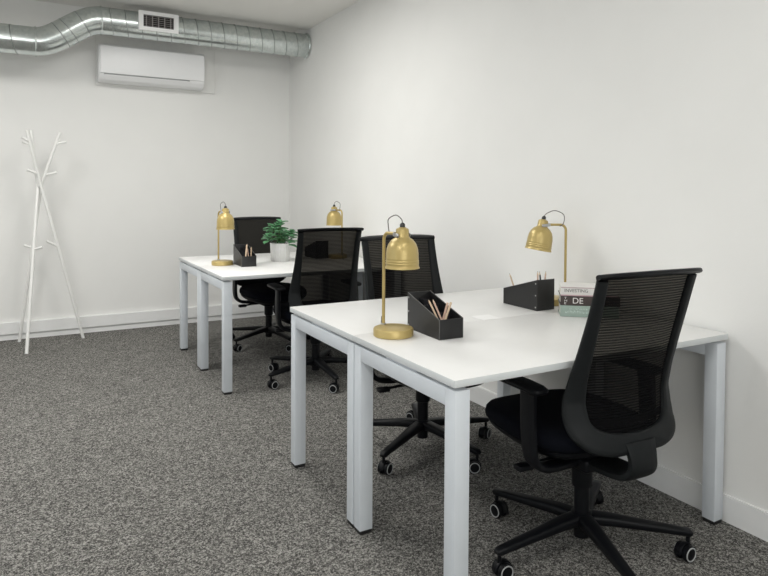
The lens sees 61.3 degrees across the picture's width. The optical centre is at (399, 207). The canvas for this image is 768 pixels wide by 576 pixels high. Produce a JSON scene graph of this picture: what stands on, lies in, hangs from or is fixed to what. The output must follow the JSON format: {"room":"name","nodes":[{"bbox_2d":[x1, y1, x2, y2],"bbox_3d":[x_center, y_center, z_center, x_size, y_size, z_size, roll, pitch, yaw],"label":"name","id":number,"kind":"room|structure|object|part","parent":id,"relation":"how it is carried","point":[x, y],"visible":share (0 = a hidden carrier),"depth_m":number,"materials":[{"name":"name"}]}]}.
{"room":"open-plan office","nodes":[
{"label":"open-plan office","id":0,"kind":"room"},
{"bbox_2d":[0,0,289,322],"bbox_3d":[-3.207,-0.431,5.547,4.727,3.100,0.120,-1,2,-30],"label":"wall","id":1,"kind":"structure","parent":0,"point":[143,177],"depth_m":5.89,"materials":[{"name":"paint"}]},
{"bbox_2d":[0,303,274,340],"bbox_3d":[-3.127,1.044,5.551,4.607,0.150,0.030,-1,2,-30],"label":"baseboard","id":2,"kind":"structure","parent":1,"relation":"attached to","point":[139,319],"depth_m":5.86,"materials":[{"name":"paint"}]},
{"bbox_2d":[95,34,214,93],"bbox_3d":[-2.236,-1.319,6.002,1.045,0.457,0.020,-1,2,-30],"label":"board","id":3,"kind":"object","parent":1,"relation":"attached to","point":[208,52],"visible":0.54,"depth_m":6.04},
{"bbox_2d":[97,43,204,90],"bbox_3d":[-2.239,-1.262,5.879,0.900,0.329,0.193,-1,2,-30],"label":"air conditioner","id":4,"kind":"object","parent":3,"relation":"attached to","point":[116,64],"visible":1,"depth_m":5.79,"materials":[{"name":"white plastic"}]},
{"bbox_2d":[36,0,297,31],"bbox_3d":[-3.050,-1.801,5.255,4.727,0.105,0.472,-1,2,-30],"label":"crown molding","id":5,"kind":"structure","parent":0,"point":[83,3],"depth_m":5.86,"materials":[{"name":"white paint"}]},
{"bbox_2d":[91,0,360,29],"bbox_3d":[-0.904,-1.660,1.553,4.727,0.163,8.090,-1,2,-30],"label":"ceiling","id":6,"kind":"structure","parent":0,"point":[296,14],"depth_m":5.50,"materials":[{"name":"white paint"}]},
{"bbox_2d":[0,5,310,58],"bbox_3d":[-2.847,-1.419,5.102,4.530,0.467,0.255,-1,2,-30],"label":"ventilation duct","id":7,"kind":"object","parent":6,"relation":"hanging from","point":[68,30],"visible":1,"depth_m":5.40,"materials":[{"name":"metal"}]},
{"bbox_2d":[138,10,178,33],"bbox_3d":[-2.029,-1.553,5.461,0.319,0.158,0.060,-1,2,-30],"label":"grille","id":8,"kind":"object","parent":7,"relation":"attached to","point":[149,22],"depth_m":5.44,"materials":[{"name":"white metal"}]},
{"bbox_2d":[0,315,767,575],"bbox_3d":[-1.019,1.279,1.917,4.847,0.100,8.682,-1,2,-30],"label":"floor","id":9,"kind":"structure","parent":0,"point":[120,455],"depth_m":2.82,"materials":[{"name":"carpet"}]},
{"bbox_2d":[18,130,84,353],"bbox_3d":[-2.836,0.251,5.292,0.497,1.760,0.509,-1,2,-30],"label":"coat rack","id":10,"kind":"object","parent":9,"relation":"on","point":[30,139],"visible":1,"depth_m":5.31,"materials":[{"name":"white paint"}]},
{"bbox_2d":[179,252,295,368],"bbox_3d":[-1.037,0.772,5.210,1.285,0.740,0.665,-1,2,-30],"label":"office desk","id":11,"kind":"object","parent":9,"relation":"on","point":[190,265],"visible":0.41,"depth_m":5.13,"materials":[{"name":"white laminate"}]},
{"bbox_3d":[-1.717,0.779,5.167,0.053,0.691,0.053,-1,2,-30],"label":"leg","id":12,"kind":"part","parent":11,"relation":"part of","materials":[{"name":"white metal"}]},
{"bbox_3d":[-1.564,0.469,4.897,0.053,0.053,0.552,-1,2,-30],"label":"rail","id":13,"kind":"part","parent":11,"relation":"part of","materials":[{"name":"white metal"}]},
{"bbox_3d":[-1.414,0.795,4.644,0.053,0.691,0.053,-1,2,-30],"label":"leg","id":14,"kind":"part","parent":11,"relation":"part of","materials":[{"name":"white metal"}]},
{"bbox_2d":[261,219,297,261],"bbox_3d":[-0.902,0.251,4.928,0.291,0.318,0.298,0,2,-13],"label":"potted plant","id":15,"kind":"object","parent":11,"relation":"on","point":[280,249],"visible":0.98,"depth_m":4.88,"materials":[{"name":"green plant"}]},
{"bbox_3d":[-0.912,0.200,4.929,0.172,0.164,0.200,0,2,-13],"label":"stem","id":16,"kind":"part","parent":15,"relation":"part of","materials":[{"name":"green plant"}]},
{"bbox_3d":[-0.903,0.341,4.927,0.156,0.138,0.156,-1,2,-30],"label":"pot","id":17,"kind":"part","parent":15,"relation":"part of","materials":[{"name":"white ceramic"}]},
{"bbox_2d":[326,201,342,226],"bbox_3d":[-0.490,0.179,5.170,0.151,0.454,0.237,-1,2,-38],"label":"desk lamp","id":18,"kind":"object","parent":11,"relation":"on","point":[334,218],"visible":0.81,"depth_m":5.16,"materials":[{"name":"yellow metal"}]},
{"bbox_3d":[-0.523,0.071,5.210,0.129,0.151,0.129,-1,2,-38],"label":"lamp shade","id":19,"kind":"part","parent":18,"relation":"part of","materials":[{"name":"yellow metal"}]},
{"bbox_2d":[232,216,309,351],"bbox_3d":[-1.070,0.614,5.412,0.727,1.045,0.758,-1,2,-32],"label":"office chair","id":20,"kind":"object","parent":9,"relation":"on","point":[248,230],"visible":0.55,"depth_m":5.44,"materials":[{"name":"black fabric"}]},
{"bbox_3d":[-1.256,0.656,5.353,0.230,0.287,0.081,-1,2,-32],"label":"armrest","id":21,"kind":"part","parent":20,"relation":"part of","materials":[{"name":"black plastic"}]},
{"bbox_3d":[-1.204,0.795,5.274,0.205,0.025,0.040,-1,2,-32],"label":"lever","id":22,"kind":"part","parent":20,"relation":"part of","materials":[{"name":"black plastic"}]},
{"bbox_3d":[-1.290,1.022,5.471,0.350,0.059,0.059,1,2,14],"label":"leg","id":23,"kind":"part","parent":20,"relation":"part of","materials":[{"name":"black plastic"}]},
{"bbox_3d":[-1.199,1.028,5.249,0.059,0.059,0.350,1,2,32],"label":"leg","id":24,"kind":"part","parent":20,"relation":"part of","materials":[{"name":"black plastic"}]},
{"bbox_3d":[-1.207,0.397,5.596,0.482,0.571,0.146,-1,2,-32],"label":"frame","id":25,"kind":"part","parent":20,"relation":"part of","materials":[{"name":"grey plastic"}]},
{"bbox_2d":[239,282,290,301],"bbox_3d":[-1.030,0.691,5.318,0.500,0.077,0.552,-1,2,-32],"label":"seat cushion","id":26,"kind":"object","parent":20,"relation":"on","point":[257,292],"depth_m":5.13,"materials":[{"name":"black fabric"}]},
{"bbox_3d":[-0.960,1.029,5.266,0.059,0.059,0.350,-1,2,-40],"label":"leg","id":27,"kind":"part","parent":20,"relation":"part of","materials":[{"name":"black plastic"}]},
{"bbox_2d":[198,257,363,394],"bbox_3d":[-0.703,0.789,4.634,1.285,0.740,0.665,-1,2,-30],"label":"office desk","id":28,"kind":"object","parent":9,"relation":"on","point":[221,277],"visible":0.51,"depth_m":4.30,"materials":[{"name":"white laminate"}]},
{"bbox_3d":[-1.383,0.797,4.590,0.053,0.691,0.053,-1,2,-30],"label":"leg","id":29,"kind":"part","parent":28,"relation":"part of","materials":[{"name":"white metal"}]},
{"bbox_3d":[-1.230,0.486,4.321,0.053,0.053,0.552,-1,2,-30],"label":"rail","id":30,"kind":"part","parent":28,"relation":"part of","materials":[{"name":"white metal"}]},
{"bbox_2d":[211,202,234,265],"bbox_3d":[-1.269,0.188,4.649,0.151,0.454,0.237,-1,2,-40],"label":"desk lamp","id":31,"kind":"object","parent":28,"relation":"on","point":[225,220],"visible":1,"depth_m":4.58,"materials":[{"name":"yellow metal"}]},
{"bbox_3d":[-1.234,0.082,4.604,0.129,0.151,0.129,-1,2,-40],"label":"lamp shade","id":32,"kind":"part","parent":31,"relation":"part of","materials":[{"name":"yellow metal"}]},
{"bbox_3d":[-1.080,0.812,4.067,0.053,0.691,0.053,-1,2,-30],"label":"leg","id":33,"kind":"part","parent":28,"relation":"part of","materials":[{"name":"white metal"}]},
{"bbox_2d":[233,244,255,266],"bbox_3d":[-1.108,0.344,4.651,0.109,0.142,0.239,0,2,-28],"label":"desk organizer","id":34,"kind":"object","parent":28,"relation":"on","point":[239,258],"visible":0.93,"depth_m":4.62,"materials":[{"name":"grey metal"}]},
{"bbox_3d":[-0.327,0.787,5.202,0.053,0.691,0.053,-1,2,-30],"label":"leg","id":35,"kind":"part","parent":28,"relation":"part of","materials":[{"name":"white metal"}]},
{"bbox_2d":[267,227,363,392],"bbox_3d":[-0.563,0.643,4.417,0.732,1.045,0.779,0,2,-26],"label":"office chair","id":36,"kind":"object","parent":9,"relation":"on","point":[325,271],"visible":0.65,"depth_m":4.19,"materials":[{"name":"black fabric"}]},
{"bbox_3d":[-0.706,0.687,4.308,0.230,0.287,0.081,0,2,-26],"label":"armrest","id":37,"kind":"part","parent":36,"relation":"part of","materials":[{"name":"black plastic"}]},
{"bbox_2d":[273,302,293,320],"bbox_3d":[-0.617,0.714,4.519,0.500,0.077,0.552,0,2,-26],"label":"seat cushion","id":38,"kind":"object","parent":36,"relation":"on","point":[284,312],"depth_m":4.29,"materials":[{"name":"black fabric"}]},
{"bbox_3d":[-0.754,1.050,4.517,0.350,0.059,0.059,1,2,26],"label":"leg","id":39,"kind":"part","parent":36,"relation":"part of","materials":[{"name":"black plastic"}]},
{"bbox_3d":[-0.712,1.057,4.280,0.059,0.059,0.350,2,2,44],"label":"leg","id":40,"kind":"part","parent":36,"relation":"part of","materials":[{"name":"black plastic"}]},
{"bbox_3d":[-0.467,0.439,4.209,0.482,0.571,0.146,0,2,-26],"label":"frame","id":41,"kind":"part","parent":36,"relation":"part of","materials":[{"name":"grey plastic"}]},
{"bbox_3d":[-0.542,1.049,4.630,0.059,0.059,0.350,1,2,8],"label":"leg","id":42,"kind":"part","parent":36,"relation":"part of","materials":[{"name":"black plastic"}]},
{"bbox_3d":[-0.474,1.059,4.247,0.059,0.059,0.350,0,2,-28],"label":"leg","id":43,"kind":"part","parent":36,"relation":"part of","materials":[{"name":"black plastic"}]},
{"bbox_3d":[-0.369,1.054,4.463,0.350,0.059,0.059,0,2,-10],"label":"leg","id":44,"kind":"part","parent":36,"relation":"part of","materials":[{"name":"black plastic"}]},
{"bbox_2d":[290,288,558,527],"bbox_3d":[0.212,0.837,3.055,1.285,0.740,0.665,-1,2,-30],"label":"office desk","id":45,"kind":"object","parent":9,"relation":"on","point":[335,325],"visible":0.38,"depth_m":2.95,"materials":[{"name":"white laminate"}]},
{"bbox_3d":[-0.468,0.844,3.012,0.053,0.691,0.053,-1,2,-30],"label":"leg","id":46,"kind":"part","parent":45,"relation":"part of","materials":[{"name":"white metal"}]},
{"bbox_3d":[-0.314,0.533,2.742,0.053,0.053,0.552,-1,2,-30],"label":"rail","id":47,"kind":"part","parent":45,"relation":"part of","materials":[{"name":"white metal"}]},
{"bbox_3d":[-0.165,0.860,2.489,0.053,0.691,0.053,-1,2,-30],"label":"leg","id":48,"kind":"part","parent":45,"relation":"part of","materials":[{"name":"white metal"}]},
{"bbox_2d":[472,314,500,319],"bbox_3d":[0.374,0.474,2.788,0.090,0.001,0.094,0,2,-28],"label":"paper card","id":49,"kind":"object","parent":45,"relation":"on","point":[482,317],"visible":1,"depth_m":2.78,"materials":[{"name":"white paper"}]},
{"bbox_3d":[0.588,0.835,3.623,0.053,0.691,0.053,-1,2,-30],"label":"leg","id":50,"kind":"part","parent":45,"relation":"part of","materials":[{"name":"white metal"}]},
{"bbox_2d":[503,279,553,310],"bbox_3d":[0.610,0.397,3.064,0.109,0.142,0.239,-1,2,-30],"label":"desk organizer","id":51,"kind":"object","parent":45,"relation":"on","point":[537,295],"visible":1,"depth_m":2.98,"materials":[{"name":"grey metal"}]},
{"bbox_3d":[0.610,0.398,3.064,0.096,0.141,0.238,-1,2,-30],"label":"panel","id":52,"kind":"part","parent":51,"relation":"part of","materials":[{"name":"black plastic"}]},
{"bbox_2d":[525,210,566,305],"bbox_3d":[0.735,0.241,3.137,0.258,0.453,0.151,0,2,-6],"label":"desk lamp","id":53,"kind":"object","parent":45,"relation":"on","point":[540,238],"visible":0.87,"depth_m":3.10,"materials":[{"name":"yellow metal"}]},
{"bbox_3d":[0.674,0.138,3.127,0.133,0.161,0.129,0,2,-6],"label":"lamp shade","id":54,"kind":"part","parent":53,"relation":"part of","materials":[{"name":"yellow metal"}]},
{"bbox_2d":[359,234,490,475],"bbox_3d":[0.146,0.679,3.236,0.714,1.045,0.776,0,2,-26],"label":"office chair","id":55,"kind":"object","parent":9,"relation":"on","point":[398,283],"visible":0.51,"depth_m":3.36,"materials":[{"name":"black fabric"}]},
{"bbox_3d":[-0.053,0.721,3.183,0.230,0.287,0.081,0,2,-26],"label":"armrest","id":56,"kind":"part","parent":55,"relation":"part of","materials":[{"name":"black plastic"}]},
{"bbox_3d":[-0.010,0.860,3.098,0.205,0.025,0.040,0,2,-26],"label":"lever","id":57,"kind":"part","parent":55,"relation":"part of","materials":[{"name":"black plastic"}]},
{"bbox_3d":[-0.082,1.087,3.279,0.350,0.059,0.059,1,2,13],"label":"leg","id":58,"kind":"part","parent":55,"relation":"part of","materials":[{"name":"black plastic"}]},
{"bbox_3d":[0.012,1.094,3.058,0.059,0.059,0.350,1,2,31],"label":"leg","id":59,"kind":"part","parent":55,"relation":"part of","materials":[{"name":"black plastic"}]},
{"bbox_3d":[0.022,0.463,3.420,0.482,0.571,0.146,0,2,-26],"label":"frame","id":60,"kind":"part","parent":55,"relation":"part of","materials":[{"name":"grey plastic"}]},
{"bbox_3d":[0.099,1.084,3.437,0.059,0.059,0.350,0,2,-5],"label":"leg","id":61,"kind":"part","parent":55,"relation":"part of","materials":[{"name":"black plastic"}]},
{"bbox_3d":[0.251,1.095,3.080,0.059,0.059,0.350,-1,2,-41],"label":"leg","id":62,"kind":"part","parent":55,"relation":"part of","materials":[{"name":"black plastic"}]},
{"bbox_3d":[0.305,1.089,3.314,0.350,0.059,0.059,0,2,-23],"label":"leg","id":63,"kind":"part","parent":55,"relation":"part of","materials":[{"name":"black plastic"}]},
{"bbox_2d":[353,311,727,575],"bbox_3d":[0.546,0.854,2.479,1.285,0.740,0.665,-1,2,-30],"label":"office desk","id":64,"kind":"object","parent":9,"relation":"on","point":[504,348],"visible":0.68,"depth_m":2.30,"materials":[{"name":"white laminate"}]},
{"bbox_3d":[-0.134,0.862,2.436,0.053,0.691,0.053,-1,2,-30],"label":"leg","id":65,"kind":"part","parent":64,"relation":"part of","materials":[{"name":"white metal"}]},
{"bbox_2d":[373,215,419,339],"bbox_3d":[-0.022,0.255,2.429,0.151,0.454,0.237,-1,2,-37],"label":"desk lamp","id":66,"kind":"object","parent":64,"relation":"on","point":[402,253],"visible":1,"depth_m":2.36,"materials":[{"name":"yellow metal"}]},
{"bbox_3d":[-0.015,0.068,2.426,0.007,0.080,0.108,-1,2,-32],"label":"cord","id":67,"kind":"part","parent":66,"relation":"part of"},
{"bbox_3d":[0.012,0.149,2.383,0.129,0.151,0.129,-1,2,-37],"label":"lamp shade","id":68,"kind":"part","parent":66,"relation":"part of","materials":[{"name":"yellow metal"}]},
{"bbox_3d":[0.019,0.551,2.166,0.053,0.053,0.552,-1,2,-30],"label":"rail","id":69,"kind":"part","parent":64,"relation":"part of","materials":[{"name":"white metal"}]},
{"bbox_2d":[408,290,462,339],"bbox_3d":[0.136,0.409,2.482,0.109,0.142,0.239,0,2,-28],"label":"desk organizer","id":70,"kind":"object","parent":64,"relation":"on","point":[421,317],"visible":0.9,"depth_m":2.46,"materials":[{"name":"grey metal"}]},
{"bbox_2d":[428,299,437,317],"bbox_3d":[0.141,0.411,2.417,0.007,0.127,0.098,-1,2,-40],"label":"pencil","id":71,"kind":"object","parent":70,"relation":"in","point":[434,312],"visible":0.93,"depth_m":2.43,"materials":[{"name":"brown wood"}]},
{"bbox_2d":[433,300,441,319],"bbox_3d":[0.154,0.411,2.420,0.007,0.128,0.090,-1,2,-40],"label":"pencil","id":72,"kind":"object","parent":70,"relation":"in","point":[433,300],"visible":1,"depth_m":2.43,"materials":[{"name":"brown wood"}]},
{"bbox_2d":[442,302,448,319],"bbox_3d":[0.167,0.416,2.434,0.050,0.112,0.009,-1,2,-43],"label":"pencil","id":73,"kind":"object","parent":70,"relation":"in","point":[446,306],"visible":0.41,"depth_m":2.44,"materials":[{"name":"brown wood"}]},
{"bbox_2d":[444,302,451,319],"bbox_3d":[0.174,0.414,2.417,0.058,0.117,0.009,-1,2,-36],"label":"pencil","id":74,"kind":"object","parent":70,"relation":"in","point":[450,303],"visible":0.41,"depth_m":2.42,"materials":[{"name":"brown wood"}]},
{"bbox_3d":[0.169,0.877,1.912,0.053,0.691,0.053,-1,2,-30],"label":"leg","id":75,"kind":"part","parent":64,"relation":"part of","materials":[{"name":"white metal"}]},
{"bbox_2d":[558,303,589,316],"bbox_3d":[0.836,0.451,2.878,0.245,0.048,0.151,1,2,10],"label":"book","id":76,"kind":"object","parent":64,"relation":"on","point":[564,310],"visible":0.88,"depth_m":2.81,"materials":[{"name":"paper"}]},
{"bbox_2d":[558,290,592,305],"bbox_3d":[0.839,0.406,2.877,0.250,0.041,0.152,1,2,10],"label":"book","id":77,"kind":"object","parent":76,"relation":"on","point":[563,300],"visible":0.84,"depth_m":2.81,"materials":[{"name":"black paper"}]},
{"bbox_2d":[559,282,595,296],"bbox_3d":[0.836,0.366,2.876,0.240,0.039,0.150,1,2,10],"label":"book","id":78,"kind":"object","parent":77,"relation":"on","point":[566,288],"visible":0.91,"depth_m":2.82,"materials":[{"name":"grey paper"}]},
{"bbox_3d":[1.075,0.542,2.777,0.053,0.053,0.552,-1,2,-30],"label":"rail","id":79,"kind":"part","parent":64,"relation":"part of","materials":[{"name":"white metal"}]},
{"bbox_3d":[1.225,0.868,2.524,0.053,0.691,0.053,-1,2,-30],"label":"leg","id":80,"kind":"part","parent":64,"relation":"part of","materials":[{"name":"white metal"}]},
{"bbox_2d":[485,268,702,575],"bbox_3d":[0.623,0.707,2.300,0.704,1.045,0.763,0,2,-27],"label":"office chair","id":81,"kind":"object","parent":9,"relation":"on","point":[615,401],"visible":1,"depth_m":2.11,"materials":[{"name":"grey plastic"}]},
{"bbox_3d":[0.503,1.113,2.459,0.350,0.059,0.059,2,2,43],"label":"leg","id":82,"kind":"part","parent":81,"relation":"part of","materials":[{"name":"black plastic"}]},
{"bbox_3d":[0.491,0.886,2.252,0.205,0.025,0.040,0,2,-27],"label":"lever","id":83,"kind":"part","parent":81,"relation":"part of","materials":[{"name":"black plastic"}]},
{"bbox_3d":[0.472,1.119,2.221,0.350,0.059,0.059,0,2,-29],"label":"leg","id":84,"kind":"part","parent":81,"relation":"part of","materials":[{"name":"black plastic"}]},
{"bbox_3d":[0.518,0.751,2.196,0.230,0.287,0.081,0,2,-27],"label":"armrest","id":85,"kind":"part","parent":81,"relation":"part of","materials":[{"name":"black plastic"}]},
{"bbox_2d":[485,389,637,453],"bbox_3d":[0.603,0.778,2.410,0.500,0.077,0.552,0,2,-27],"label":"seat cushion","id":86,"kind":"object","parent":81,"relation":"on","point":[503,413],"depth_m":2.30,"materials":[{"name":"black fabric"}]},
{"bbox_3d":[0.740,1.113,2.504,0.059,0.059,0.350,1,2,25],"label":"leg","id":87,"kind":"part","parent":81,"relation":"part of","materials":[{"name":"black plastic"}]},
{"bbox_3d":[0.690,1.123,2.118,0.059,0.059,0.350,0,2,-11],"label":"leg","id":88,"kind":"part","parent":81,"relation":"part of","materials":[{"name":"black plastic"}]},
{"bbox_3d":[0.758,0.502,2.102,0.482,0.571,0.146,0,2,-27],"label":"frame","id":89,"kind":"part","parent":81,"relation":"part of","materials":[{"name":"grey plastic"}]},
{"bbox_3d":[0.855,1.119,2.293,0.350,0.059,0.059,1,2,7],"label":"leg","id":90,"kind":"part","parent":81,"relation":"part of","materials":[{"name":"black plastic"}]},
{"bbox_2d":[289,0,767,511],"bbox_3d":[1.036,-0.338,3.060,0.120,3.100,8.682,-1,2,-30],"label":"wall","id":91,"kind":"structure","parent":0,"point":[642,123],"depth_m":3.25,"materials":[{"name":"paint"}]},
{"bbox_2d":[468,386,767,541],"bbox_3d":[0.976,1.159,3.053,0.014,0.106,8.412,-1,2,-30],"label":"baseboard","id":92,"kind":"structure","parent":91,"relation":"attached to","point":[749,518],"depth_m":2.65,"materials":[{"name":"paint"}]}
]}

